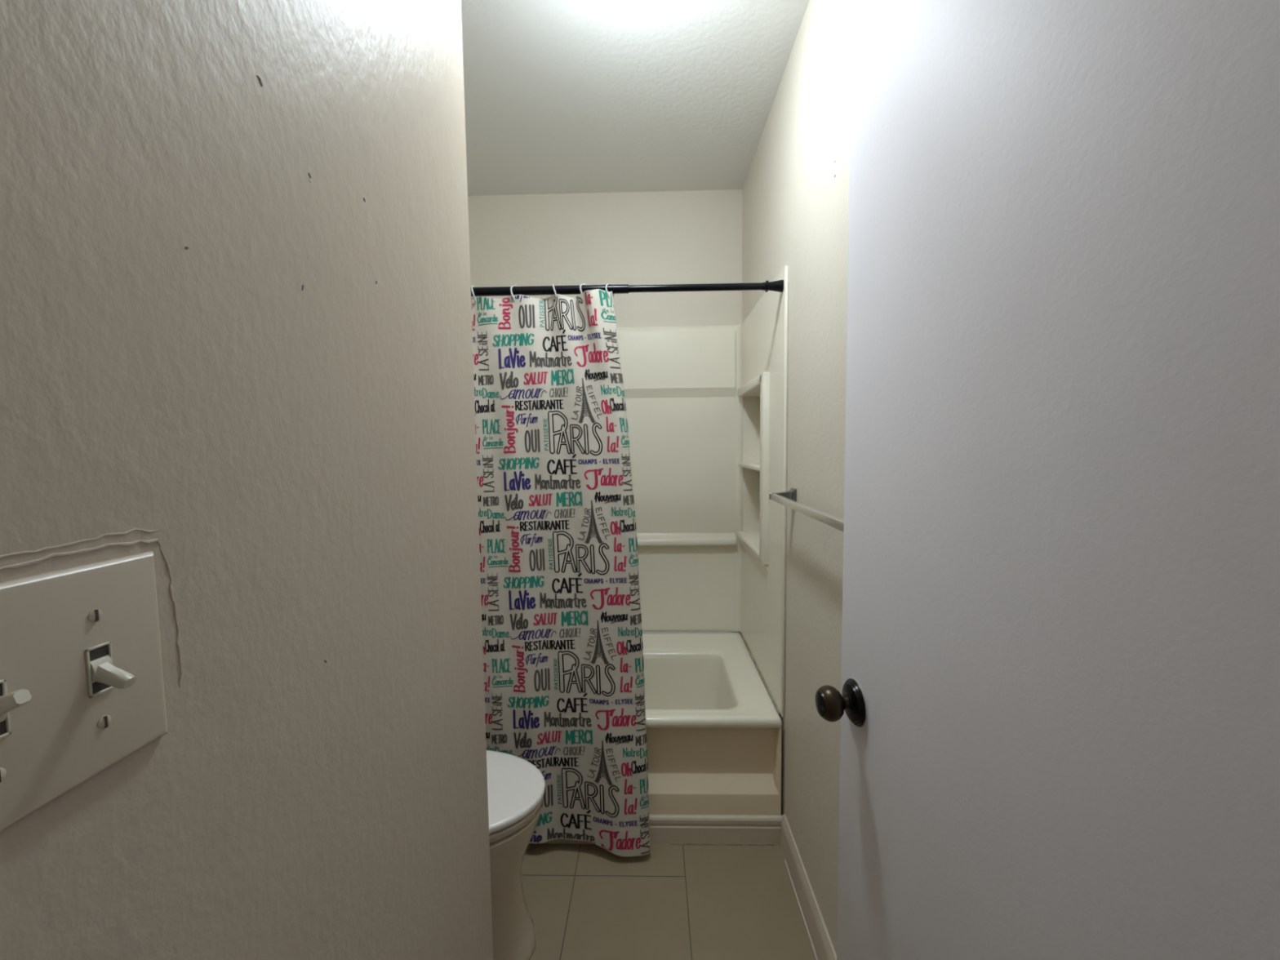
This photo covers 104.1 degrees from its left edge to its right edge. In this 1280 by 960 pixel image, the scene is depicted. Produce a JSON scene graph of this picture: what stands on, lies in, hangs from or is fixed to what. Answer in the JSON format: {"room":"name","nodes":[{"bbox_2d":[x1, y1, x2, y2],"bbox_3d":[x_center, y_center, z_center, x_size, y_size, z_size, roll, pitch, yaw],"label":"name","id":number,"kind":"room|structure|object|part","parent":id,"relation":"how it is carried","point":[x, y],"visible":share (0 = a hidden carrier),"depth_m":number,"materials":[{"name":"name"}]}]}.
{"room":"bathroom","nodes":[
{"label":"bathroom","id":0,"kind":"room"},
{"bbox_2d":[0,0,493,959],"bbox_3d":[-0.692,0.045,0.564,0.789,2.370,0.688,-1,4,1],"label":"wall","id":1,"kind":"structure","parent":0,"point":[236,334],"depth_m":0.39,"materials":[{"name":"beige paint"}]},
{"bbox_2d":[0,551,167,831],"bbox_3d":[-0.299,0.107,0.254,0.045,0.117,0.114,0,4,14],"label":"light switch","id":2,"kind":"object","parent":1,"relation":"attached to","point":[82,685],"visible":1,"depth_m":0.26,"materials":[{"name":"beige plastic"}]},
{"bbox_3d":[-0.300,0.108,0.230,0.001,0.027,0.012,-1,4,1],"label":"slot frame","id":3,"kind":"part","parent":2,"relation":"part of","materials":[{"name":"beige plastic"}]},
{"bbox_3d":[-0.299,0.105,0.276,0.001,0.027,0.012,-1,4,1],"label":"slot frame","id":4,"kind":"part","parent":2,"relation":"part of","materials":[{"name":"beige plastic"}]},
{"bbox_2d":[467,189,742,631],"bbox_3d":[-0.296,-0.078,2.317,1.800,2.370,0.100,-1,4,1],"label":"wall","id":5,"kind":"structure","parent":0,"point":[693,237],"depth_m":2.20,"materials":[{"name":"beige paint"}]},
{"bbox_2d":[461,0,809,195],"bbox_3d":[-0.339,-1.205,0.979,1.800,0.060,2.700,-1,4,1],"label":"ceiling","id":6,"kind":"structure","parent":0,"point":[562,96],"depth_m":1.56,"materials":[{"name":"white paint"}]},
{"bbox_2d":[607,0,661,17],"bbox_3d":[-0.013,-1.092,1.059,0.264,0.182,0.264,-1,4,1],"label":"ceiling light","id":7,"kind":"object","parent":6,"relation":"attached to","point":[627,8],"visible":1,"depth_m":1.07,"materials":[{"name":"white glass"}]},
{"bbox_2d":[521,843,816,959],"bbox_3d":[-0.321,1.250,0.694,1.800,0.060,3.600,-1,4,1],"label":"floor","id":8,"kind":"structure","parent":0,"point":[584,901],"depth_m":1.38,"materials":[{"name":"tile"}]},
{"bbox_2d":[486,750,545,959],"bbox_3d":[-0.644,0.799,1.242,0.818,0.777,0.440,-1,4,1],"label":"toilet","id":9,"kind":"object","parent":8,"relation":"on","point":[516,787],"visible":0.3,"depth_m":1.20,"materials":[{"name":"beige ceramic"}]},
{"bbox_3d":[-0.489,0.770,1.236,0.508,0.020,0.327,-1,4,1],"label":"lid","id":10,"kind":"part","parent":9,"relation":"part of","materials":[{"name":"white plastic"}]},
{"bbox_3d":[-0.531,0.998,1.253,0.579,0.372,0.322,-1,4,1],"label":"bowl","id":11,"kind":"part","parent":9,"relation":"part of","materials":[{"name":"beige ceramic"}]},
{"bbox_3d":[-0.491,0.796,1.238,0.504,0.033,0.324,-1,4,1],"label":"seat","id":12,"kind":"part","parent":9,"relation":"part of","materials":[{"name":"beige ceramic"}]},
{"bbox_2d":[642,631,785,815],"bbox_3d":[-0.291,0.928,1.951,1.507,0.412,0.740,-1,4,1],"label":"bathtub","id":13,"kind":"object","parent":8,"relation":"on","point":[713,725],"visible":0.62,"depth_m":1.61,"materials":[{"name":"beige plastic"}]},
{"bbox_2d":[542,814,782,845],"bbox_3d":[-0.298,1.115,1.593,1.507,0.091,0.016,-1,4,1],"label":"trim","id":14,"kind":"structure","parent":13,"relation":"attached to","point":[673,829],"depth_m":1.58,"materials":[{"name":"white paint"}]},
{"bbox_2d":[616,266,788,717],"bbox_3d":[-0.261,0.034,1.896,1.587,1.376,0.753,-1,4,1],"label":"tub surround","id":15,"kind":"object","parent":13,"relation":"on","point":[706,406],"visible":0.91,"depth_m":2.21,"materials":[{"name":"beige plastic"}]},
{"bbox_2d":[471,280,783,296],"bbox_3d":[-0.320,-0.577,1.520,1.500,0.036,0.036,-1,4,1],"label":"curtain rod","id":16,"kind":"object","parent":15,"relation":"attached to","point":[775,286],"visible":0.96,"depth_m":1.50,"materials":[{"name":"black metal"}]},
{"bbox_2d":[471,285,475,304],"bbox_3d":[-0.507,-0.564,1.525,0.013,0.058,0.047,-1,4,-10],"label":"curtain ring","id":17,"kind":"object","parent":16,"relation":"hanging from","point":[472,286],"visible":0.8,"depth_m":1.51,"materials":[{"name":"white plastic"}]},
{"bbox_2d":[510,284,517,301],"bbox_3d":[-0.379,-0.566,1.522,0.013,0.058,0.047,1,4,21],"label":"curtain ring","id":18,"kind":"object","parent":16,"relation":"hanging from","point":[511,287],"visible":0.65,"depth_m":1.50,"materials":[{"name":"white plastic"}]},
{"bbox_2d":[551,284,556,299],"bbox_3d":[-0.263,-0.567,1.520,0.013,0.058,0.047,-2,4,-22],"label":"curtain ring","id":19,"kind":"object","parent":16,"relation":"hanging from","point":[555,293],"visible":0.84,"depth_m":1.50,"materials":[{"name":"white plastic"}]},
{"bbox_2d":[471,288,650,856],"bbox_3d":[-0.453,0.287,1.524,0.954,1.704,0.138,-1,4,1],"label":"shower curtain","id":20,"kind":"object","parent":16,"relation":"hanging from","point":[562,646],"visible":0.53,"depth_m":1.53,"materials":[{"name":"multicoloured fabric"}]},
{"bbox_2d":[605,283,613,298],"bbox_3d":[-0.091,-0.568,1.516,0.013,0.058,0.047,1,4,24],"label":"curtain ring","id":21,"kind":"object","parent":16,"relation":"hanging from","point":[606,284],"visible":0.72,"depth_m":1.50,"materials":[{"name":"white plastic"}]},
{"bbox_3d":[-0.310,0.011,2.256,1.471,1.376,0.035,-1,4,1],"label":"panel","id":22,"kind":"part","parent":15,"relation":"part of","materials":[{"name":"beige plastic"}]},
{"bbox_3d":[0.448,0.028,1.887,0.007,1.374,0.738,-1,4,1],"label":"panel","id":23,"kind":"part","parent":15,"relation":"part of","materials":[{"name":"beige plastic"}]},
{"bbox_2d":[642,632,782,728],"bbox_3d":[-0.295,0.884,1.948,1.498,0.311,0.732,-1,4,1],"label":"basin","id":24,"kind":"object","parent":13,"relation":"in","point":[692,680],"depth_m":2.06,"materials":[{"name":"beige plastic"}]},
{"bbox_2d":[742,0,862,955],"bbox_3d":[0.487,-0.013,1.221,0.104,2.370,2.060,-1,4,1],"label":"wall","id":25,"kind":"structure","parent":0,"point":[795,191],"depth_m":1.26,"materials":[{"name":"beige paint"}]},
{"bbox_2d":[768,487,844,531],"bbox_3d":[0.401,0.064,1.156,0.068,0.043,0.578,-1,4,1],"label":"towel bar","id":26,"kind":"object","parent":25,"relation":"attached to","point":[788,499],"visible":0.65,"depth_m":1.12,"materials":[{"name":"silver metal"}]},
{"bbox_3d":[0.415,0.046,1.422,0.052,0.043,0.043,-1,4,1],"label":"post","id":27,"kind":"part","parent":26,"relation":"part of","materials":[{"name":"silver metal"}]},
{"bbox_2d":[780,813,836,959],"bbox_3d":[0.432,1.144,0.919,0.016,0.108,1.299,-1,4,1],"label":"baseboard","id":28,"kind":"structure","parent":25,"relation":"attached to","point":[820,939],"depth_m":1.32,"materials":[{"name":"white paint"}]},
{"bbox_2d":[814,0,1279,959],"bbox_3d":[0.347,0.248,0.550,0.095,1.918,0.610,-1,4,-3],"label":"door","id":29,"kind":"structure","parent":25,"relation":"in","point":[1057,705],"depth_m":0.43,"materials":[{"name":"white paint"}]},
{"bbox_3d":[0.290,0.361,0.805,0.005,0.040,0.040,-1,4,-3],"label":"knob","id":30,"kind":"part","parent":29,"relation":"part of","materials":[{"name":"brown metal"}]},
{"bbox_3d":[0.313,0.361,0.806,0.050,0.054,0.054,-1,4,1],"label":"knob","id":31,"kind":"part","parent":29,"relation":"part of","materials":[{"name":"brown metal"}]}
]}

